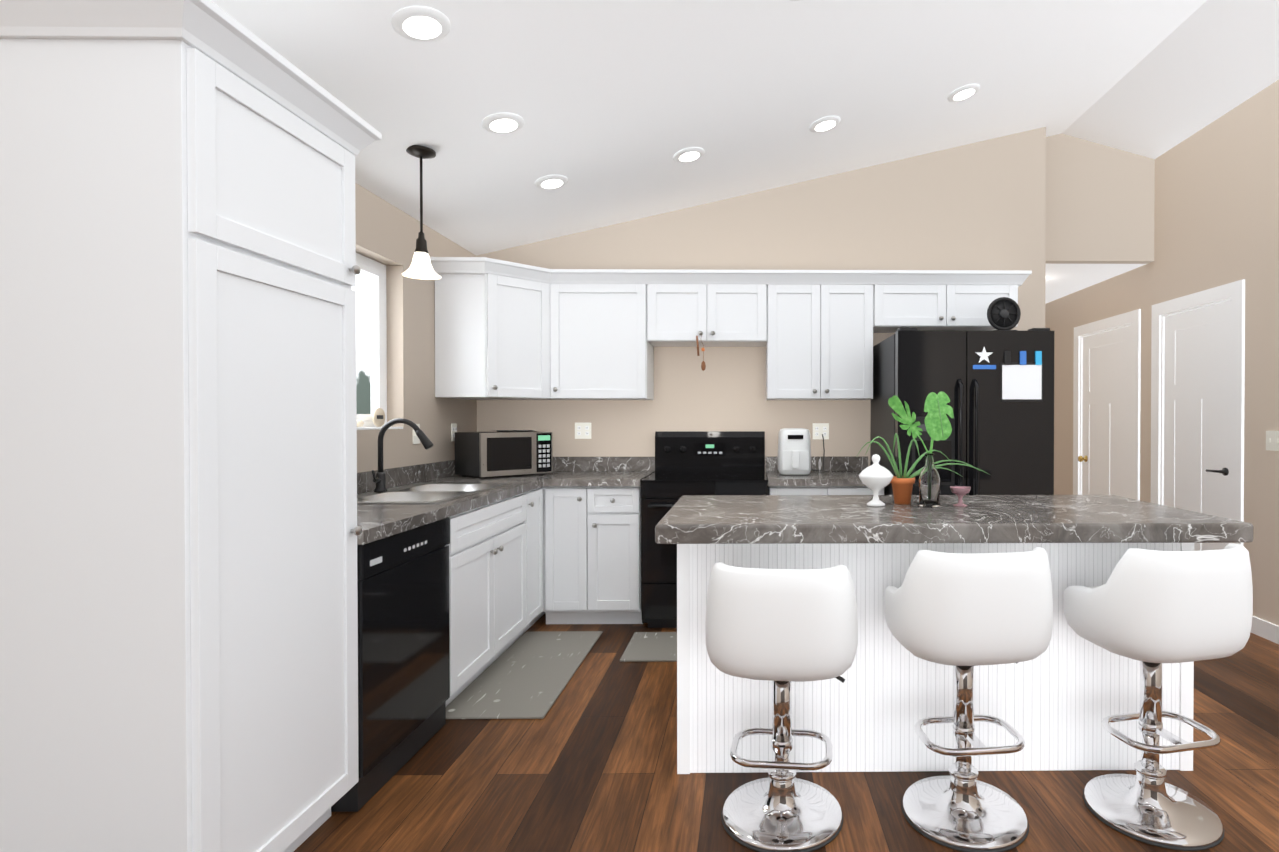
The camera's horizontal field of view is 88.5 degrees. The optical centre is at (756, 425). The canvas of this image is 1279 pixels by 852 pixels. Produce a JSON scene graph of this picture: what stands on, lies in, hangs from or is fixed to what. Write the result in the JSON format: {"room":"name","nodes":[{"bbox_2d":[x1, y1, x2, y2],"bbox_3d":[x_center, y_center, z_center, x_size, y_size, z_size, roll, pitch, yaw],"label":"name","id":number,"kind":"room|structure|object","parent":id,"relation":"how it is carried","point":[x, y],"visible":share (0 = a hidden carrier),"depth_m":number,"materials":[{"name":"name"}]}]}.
{"room":"kitchen","nodes":[
{"label":"kitchen","id":0,"kind":"room"},
{"bbox_2d":[355,183,476,472],"bbox_3d":[-2.008,-0.077,0.515,0.160,2.700,8.700,0,1,-1],"label":"wall","id":1,"kind":"structure","parent":0,"point":[386,233],"depth_m":3.63,"materials":[{"name":"beige paint"}]},
{"bbox_2d":[356,253,402,429],"bbox_3d":[-2.035,-0.434,3.157,0.149,0.908,0.868,0,1,-1],"label":"window","id":2,"kind":"structure","parent":1,"relation":"in","point":[374,270],"depth_m":3.51,"materials":[{"name":"white plastic"}]},
{"bbox_2d":[357,408,384,426],"bbox_3d":[-2.006,-0.044,3.304,0.057,0.100,0.324,0,1,-1],"label":"sign","id":3,"kind":"object","parent":2,"relation":"on","point":[378,416],"visible":0.67,"depth_m":3.39,"materials":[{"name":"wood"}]},
{"bbox_2d":[413,424,419,443],"bbox_3d":[-1.961,0.045,3.727,0.012,0.115,0.070,0,1,-1],"label":"electrical outlet plate","id":4,"kind":"object","parent":1,"relation":"attached to","point":[416,440],"depth_m":3.71,"materials":[{"name":"white plastic"}]},
{"bbox_2d":[451,423,456,440],"bbox_3d":[-1.967,0.041,4.207,0.008,0.115,0.070,0,1,-1],"label":"electrical outlet plate","id":5,"kind":"object","parent":1,"relation":"attached to","point":[453,426],"depth_m":4.19,"materials":[{"name":"white plastic"}]},
{"bbox_2d":[211,0,1278,255],"bbox_3d":[0.532,-1.698,0.532,5.240,1.137,8.700,0,1,-1],"label":"ceiling","id":6,"kind":"structure","parent":0,"point":[615,104],"depth_m":3.24,"materials":[{"name":"white paint"}]},
{"bbox_2d":[391,6,450,41],"bbox_3d":[-1.138,-1.363,2.195,0.172,0.047,0.178,0,1,-1],"label":"recessed light","id":7,"kind":"object","parent":6,"relation":"in","point":[421,23],"depth_m":2.18,"materials":[{"name":"white paint"}]},
{"bbox_2d":[402,145,440,279],"bbox_3d":[-1.558,-0.989,3.003,0.164,0.581,0.164,0,1,-1],"label":"pendant light","id":8,"kind":"object","parent":6,"relation":"hanging from","point":[421,267],"visible":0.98,"depth_m":2.99,"materials":[{"name":"white glass"}]},
{"bbox_2d":[482,112,523,133],"bbox_3d":[-1.147,-1.369,2.925,0.172,0.047,0.178,0,1,-1],"label":"recessed light","id":9,"kind":"object","parent":6,"relation":"in","point":[503,122],"depth_m":2.90,"materials":[{"name":"white paint"}]},
{"bbox_2d":[535,175,567,188],"bbox_3d":[-1.156,-1.375,3.645,0.172,0.047,0.178,0,1,-1],"label":"recessed light","id":10,"kind":"object","parent":6,"relation":"in","point":[549,181],"depth_m":3.62,"materials":[{"name":"white paint"}]},
{"bbox_2d":[673,147,704,162],"bbox_3d":[-0.386,-1.553,3.702,0.172,0.047,0.178,0,1,-1],"label":"recessed light","id":11,"kind":"object","parent":6,"relation":"in","point":[690,154],"depth_m":3.68,"materials":[{"name":"white paint"}]},
{"bbox_2d":[809,116,840,132],"bbox_3d":[0.394,-1.733,3.710,0.172,0.047,0.178,0,1,-1],"label":"recessed light","id":12,"kind":"object","parent":6,"relation":"in","point":[826,123],"depth_m":3.69,"materials":[{"name":"white paint"}]},
{"bbox_2d":[947,84,979,101],"bbox_3d":[1.194,-1.917,3.718,0.172,0.047,0.178,0,1,-1],"label":"recessed light","id":13,"kind":"object","parent":6,"relation":"in","point":[964,92],"depth_m":3.69,"materials":[{"name":"white paint"}]},
{"bbox_2d":[294,613,1278,851],"bbox_3d":[0.519,1.293,1.658,5.600,0.060,10.900,0,1,-1],"label":"floor","id":14,"kind":"structure","parent":0,"point":[587,762],"depth_m":2.26,"materials":[{"name":"brown wood"}]},
{"bbox_2d":[0,0,381,851],"bbox_3d":[-1.586,0.150,1.762,0.710,2.222,0.744,0,1,-1],"label":"pantry cabinet","id":15,"kind":"object","parent":14,"relation":"on","point":[180,528],"visible":1,"depth_m":1.46,"materials":[{"name":"white paint"}]},
{"bbox_2d":[331,517,449,811],"bbox_3d":[-1.589,0.817,2.398,0.622,0.869,0.610,0,1,-1],"label":"dishwasher","id":16,"kind":"object","parent":14,"relation":"on","point":[403,644],"visible":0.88,"depth_m":2.32,"materials":[{"name":"black metal"}]},
{"bbox_2d":[446,487,545,705],"bbox_3d":[-1.626,0.811,3.333,0.668,0.874,1.250,0,1,-1],"label":"base cabinet","id":17,"kind":"object","parent":14,"relation":"on","point":[495,580],"visible":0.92,"depth_m":3.11,"materials":[{"name":"white paint"}]},
{"bbox_2d":[357,457,556,544],"bbox_3d":[-1.615,0.300,3.329,0.690,0.145,2.486,0,1,-1],"label":"countertop","id":18,"kind":"structure","parent":17,"relation":"on","point":[375,522],"depth_m":3.11,"materials":[{"name":"stone"}]},
{"bbox_2d":[372,418,433,491],"bbox_3d":[-1.729,0.143,3.037,0.285,0.360,0.324,0,1,-1],"label":"faucet","id":19,"kind":"object","parent":18,"relation":"on","point":[379,479],"visible":0.81,"depth_m":3.16,"materials":[{"name":"black metal"}]},
{"bbox_2d":[357,483,510,503],"bbox_3d":[-1.626,0.417,3.174,0.528,0.187,0.836,0,1,-1],"label":"sink","id":20,"kind":"object","parent":18,"relation":"in","point":[426,493],"visible":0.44,"depth_m":3.16,"materials":[{"name":"silver metal"}]},
{"bbox_2d":[455,430,552,477],"bbox_3d":[-1.638,0.173,4.198,0.365,0.292,0.480,0,1,41],"label":"microwave","id":21,"kind":"object","parent":18,"relation":"on","point":[499,453],"visible":1,"depth_m":4.05,"materials":[{"name":"silver metal"}]},
{"bbox_2d":[446,631,602,718],"bbox_3d":[-1.148,1.243,3.317,0.463,0.012,1.120,0,1,-1],"label":"runner mat","id":22,"kind":"object","parent":14,"relation":"on","point":[526,675],"visible":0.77,"depth_m":3.17,"materials":[{"name":"grey fabric"}]},
{"bbox_2d":[542,487,597,623],"bbox_3d":[-1.150,0.803,4.263,0.343,0.874,0.639,0,1,-1],"label":"base cabinet","id":23,"kind":"object","parent":14,"relation":"on","point":[592,555],"depth_m":3.95,"materials":[{"name":"white paint"}]},
{"bbox_2d":[598,486,642,623],"bbox_3d":[-0.903,0.803,4.266,0.376,0.874,0.639,0,1,-1],"label":"base cabinet","id":24,"kind":"object","parent":14,"relation":"on","point":[619,508],"depth_m":3.95,"materials":[{"name":"white paint"}]},
{"bbox_2d":[545,457,654,486],"bbox_3d":[-0.995,0.292,4.236,0.572,0.145,0.686,0,1,-1],"label":"countertop","id":25,"kind":"structure","parent":24,"relation":"on","point":[567,471],"depth_m":4.51,"materials":[{"name":"stone"}]},
{"bbox_2d":[620,632,676,661],"bbox_3d":[-0.350,1.240,3.642,0.750,0.012,0.450,0,1,-1],"label":"mat","id":26,"kind":"object","parent":14,"relation":"on","point":[651,646],"visible":0.42,"depth_m":3.58,"materials":[{"name":"grey fabric"}]},
{"bbox_2d":[640,431,767,627],"bbox_3d":[-0.320,0.640,4.220,0.771,1.199,0.736,0,1,-1],"label":"range","id":27,"kind":"object","parent":14,"relation":"on","point":[709,462],"visible":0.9,"depth_m":3.95,"materials":[{"name":"black metal"}]},
{"bbox_2d":[705,562,857,851],"bbox_3d":[0.084,0.838,2.081,0.487,0.844,0.446,0,1,-1],"label":"bar stool","id":28,"kind":"object","parent":14,"relation":"on","point":[782,629],"visible":1,"depth_m":1.91,"materials":[{"name":"white leather"}]},
{"bbox_2d":[767,484,883,494],"bbox_3d":[0.430,0.802,4.282,0.713,0.874,0.639,0,1,-1],"label":"base cabinet","id":29,"kind":"object","parent":14,"relation":"on","point":[771,490],"depth_m":3.96,"materials":[{"name":"white paint"}]},
{"bbox_2d":[765,456,887,485],"bbox_3d":[0.432,0.292,4.264,0.729,0.145,0.663,0,1,-1],"label":"countertop","id":30,"kind":"structure","parent":29,"relation":"on","point":[838,470],"depth_m":4.34,"materials":[{"name":"stone"}]},
{"bbox_2d":[778,428,810,474],"bbox_3d":[0.252,0.167,4.275,0.216,0.303,0.300,0,1,-1],"label":"air fryer","id":31,"kind":"object","parent":30,"relation":"on","point":[794,451],"visible":1,"depth_m":4.17,"materials":[{"name":"white plastic"}]},
{"bbox_2d":[811,434,824,470],"bbox_3d":[0.410,0.185,4.500,0.147,0.256,0.161,0,1,-1],"label":"cord","id":32,"kind":"object","parent":31,"relation":"attached to","point":[823,455],"visible":0.85,"depth_m":4.54,"materials":[{"name":"grey plastic"}]},
{"bbox_2d":[677,543,1193,773],"bbox_3d":[0.649,0.822,2.642,1.877,0.863,0.608,0,1,-1],"label":"kitchen island","id":33,"kind":"object","parent":14,"relation":"on","point":[1062,696],"visible":0.44,"depth_m":2.35,"materials":[{"name":"white paint"}]},
{"bbox_2d":[655,495,1253,543],"bbox_3d":[0.662,0.356,2.577,2.010,0.066,0.850,0,1,-1],"label":"island countertop","id":34,"kind":"structure","parent":33,"relation":"on","point":[765,519],"depth_m":2.21,"materials":[{"name":"stone"}]},
{"bbox_2d":[859,454,892,506],"bbox_3d":[0.485,0.218,2.618,0.140,0.208,0.140,0,1,-1],"label":"dish","id":35,"kind":"object","parent":34,"relation":"on","point":[875,477],"visible":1,"depth_m":2.58,"materials":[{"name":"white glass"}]},
{"bbox_2d":[857,433,989,503],"bbox_3d":[0.683,0.175,2.692,0.518,0.292,0.186,0,1,-1],"label":"potted plant","id":36,"kind":"object","parent":34,"relation":"on","point":[902,487],"visible":0.94,"depth_m":2.66,"materials":[{"name":"green plant"}]},
{"bbox_2d":[919,453,939,507],"bbox_3d":[0.693,0.216,2.581,0.082,0.213,0.082,0,1,-1],"label":"bottle vase","id":37,"kind":"object","parent":34,"relation":"on","point":[929,486],"visible":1,"depth_m":2.55,"materials":[{"name":"clear glass"}]},
{"bbox_2d":[888,392,953,453],"bbox_3d":[0.657,0.082,2.572,0.266,0.440,0.044,0,1,-1],"label":"monstera leaves","id":38,"kind":"object","parent":37,"relation":"in","point":[937,421],"visible":0.94,"depth_m":2.58,"materials":[{"name":"green plant"}]},
{"bbox_2d":[950,482,970,506],"bbox_3d":[0.822,0.275,2.603,0.084,0.095,0.084,0,1,-1],"label":"candle cup","id":39,"kind":"object","parent":34,"relation":"on","point":[960,491],"visible":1,"depth_m":2.58,"materials":[{"name":"pink glass"}]},
{"bbox_2d":[870,328,1053,494],"bbox_3d":[1.274,0.332,4.137,0.920,1.817,0.884,0,1,-1],"label":"refrigerator","id":40,"kind":"object","parent":14,"relation":"on","point":[997,387],"visible":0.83,"depth_m":3.75,"materials":[{"name":"black metal"}]},
{"bbox_2d":[987,297,1020,330],"bbox_3d":[1.549,-0.692,4.064,0.214,0.232,0.122,0,1,-1],"label":"desk fan","id":41,"kind":"object","parent":40,"relation":"on","point":[1003,313],"visible":1,"depth_m":4.04,"materials":[{"name":"black plastic"}]},
{"bbox_2d":[885,547,1052,851],"bbox_3d":[0.673,0.815,2.088,0.487,0.888,0.446,0,1,-1],"label":"bar stool","id":42,"kind":"object","parent":14,"relation":"on","point":[963,614],"visible":1,"depth_m":1.92,"materials":[{"name":"white leather"}]},
{"bbox_2d":[1064,543,1252,850],"bbox_3d":[1.289,0.812,2.100,0.498,0.894,0.461,0,1,-1],"label":"bar stool","id":43,"kind":"object","parent":14,"relation":"on","point":[1151,611],"visible":0.98,"depth_m":1.94,"materials":[{"name":"white leather"}]},
{"bbox_2d":[476,127,1154,466],"bbox_3d":[0.421,-0.614,4.740,5.120,3.700,0.300,0,1,-1],"label":"wall","id":44,"kind":"structure","parent":0,"point":[1034,201],"depth_m":4.59,"materials":[{"name":"beige paint"}]},
{"bbox_2d":[433,269,557,399],"bbox_3d":[-1.635,-0.567,4.256,0.673,0.775,0.615,0,1,-1],"label":"upper cabinet","id":45,"kind":"object","parent":44,"relation":"attached to","point":[506,330],"depth_m":4.00,"materials":[{"name":"white paint"}]},
{"bbox_2d":[575,423,590,438],"bbox_3d":[-1.227,0.032,4.571,0.115,0.115,0.008,0,1,-1],"label":"electrical outlet plate","id":46,"kind":"object","parent":44,"relation":"attached to","point":[582,430],"depth_m":4.57,"materials":[{"name":"white plastic"}]},
{"bbox_2d":[558,277,653,399],"bbox_3d":[-1.068,-0.568,4.387,0.685,0.775,0.367,0,1,-1],"label":"upper cabinet","id":47,"kind":"object","parent":44,"relation":"attached to","point":[605,351],"depth_m":4.25,"materials":[{"name":"white paint"}]},
{"bbox_2d":[650,277,769,346],"bbox_3d":[-0.328,-0.758,4.416,0.794,0.395,0.325,0,1,-1],"label":"upper cabinet","id":48,"kind":"object","parent":44,"relation":"attached to","point":[726,311],"depth_m":4.26,"materials":[{"name":"white paint"}]},
{"bbox_2d":[696,335,705,370],"bbox_3d":[-0.362,-0.477,4.215,0.064,0.235,0.032,0,1,-1],"label":"hanging ornament","id":49,"kind":"object","parent":48,"relation":"hanging from","point":[703,366],"visible":1,"depth_m":4.21,"materials":[{"name":"brown wood"}]},
{"bbox_2d":[813,423,828,438],"bbox_3d":[0.458,0.037,4.592,0.115,0.115,0.008,0,1,-1],"label":"electrical outlet plate","id":50,"kind":"object","parent":44,"relation":"attached to","point":[819,429],"depth_m":4.59,"materials":[{"name":"white plastic"}]},
{"bbox_2d":[766,277,877,399],"bbox_3d":[0.422,-0.568,4.426,0.704,0.775,0.325,0,1,-1],"label":"upper cabinet","id":51,"kind":"object","parent":44,"relation":"attached to","point":[822,329],"depth_m":4.27,"materials":[{"name":"white paint"}]},
{"bbox_2d":[878,277,1021,332],"bbox_3d":[1.256,-0.808,4.434,0.962,0.295,0.325,0,1,-1],"label":"upper cabinet","id":52,"kind":"object","parent":44,"relation":"attached to","point":[921,303],"depth_m":4.27,"materials":[{"name":"white paint"}]},
{"bbox_2d":[1045,263,1145,303],"bbox_3d":[2.507,-1.289,5.910,0.920,0.090,2.000,0,1,-1],"label":"ceiling","id":53,"kind":"structure","parent":0,"point":[1062,280],"depth_m":5.31,"materials":[{"name":"white paint"}]},
{"bbox_2d":[1045,80,1278,625],"bbox_3d":[3.079,-0.586,1.623,0.120,3.700,10.800,0,1,-1],"label":"wall","id":54,"kind":"structure","parent":0,"point":[1216,213],"depth_m":4.11,"materials":[{"name":"beige paint"}]},
{"bbox_2d":[1073,309,1140,500],"bbox_3d":[2.998,0.160,5.509,0.159,2.140,1.000,0,1,-1],"label":"door","id":55,"kind":"structure","parent":54,"relation":"attached to","point":[1106,400],"depth_m":5.48,"materials":[{"name":"white paint"}]},
{"bbox_2d":[1151,279,1244,550],"bbox_3d":[3.018,0.169,4.404,0.144,2.140,0.890,0,1,-1],"label":"door","id":56,"kind":"structure","parent":54,"relation":"attached to","point":[1197,397],"depth_m":4.36,"materials":[{"name":"white paint"}]},
{"bbox_2d":[1251,616,1278,643],"bbox_3d":[3.031,1.227,0.153,0.012,0.100,7.630,0,1,-1],"label":"baseboard","id":57,"kind":"structure","parent":54,"relation":"attached to","point":[1265,629],"depth_m":3.77,"materials":[{"name":"white paint"}]},
{"bbox_2d":[1266,431,1278,450],"bbox_3d":[2.988,0.086,3.728,0.012,0.115,0.115,0,1,-1],"label":"light switch","id":58,"kind":"object","parent":54,"relation":"attached to","point":[1272,437],"depth_m":3.74,"materials":[{"name":"white plastic"}]},
{"label":"outside","id":59,"kind":"structure","parent":0,"visible":0},
{"bbox_2d":[352,273,370,413],"bbox_3d":[-2.859,-0.649,3.100,0.001,3.400,5.500,0,1,-1],"label":"sky","id":60,"kind":"structure","parent":59,"point":[361,288],"depth_m":4.73,"materials":[{"name":"white"}]}
]}

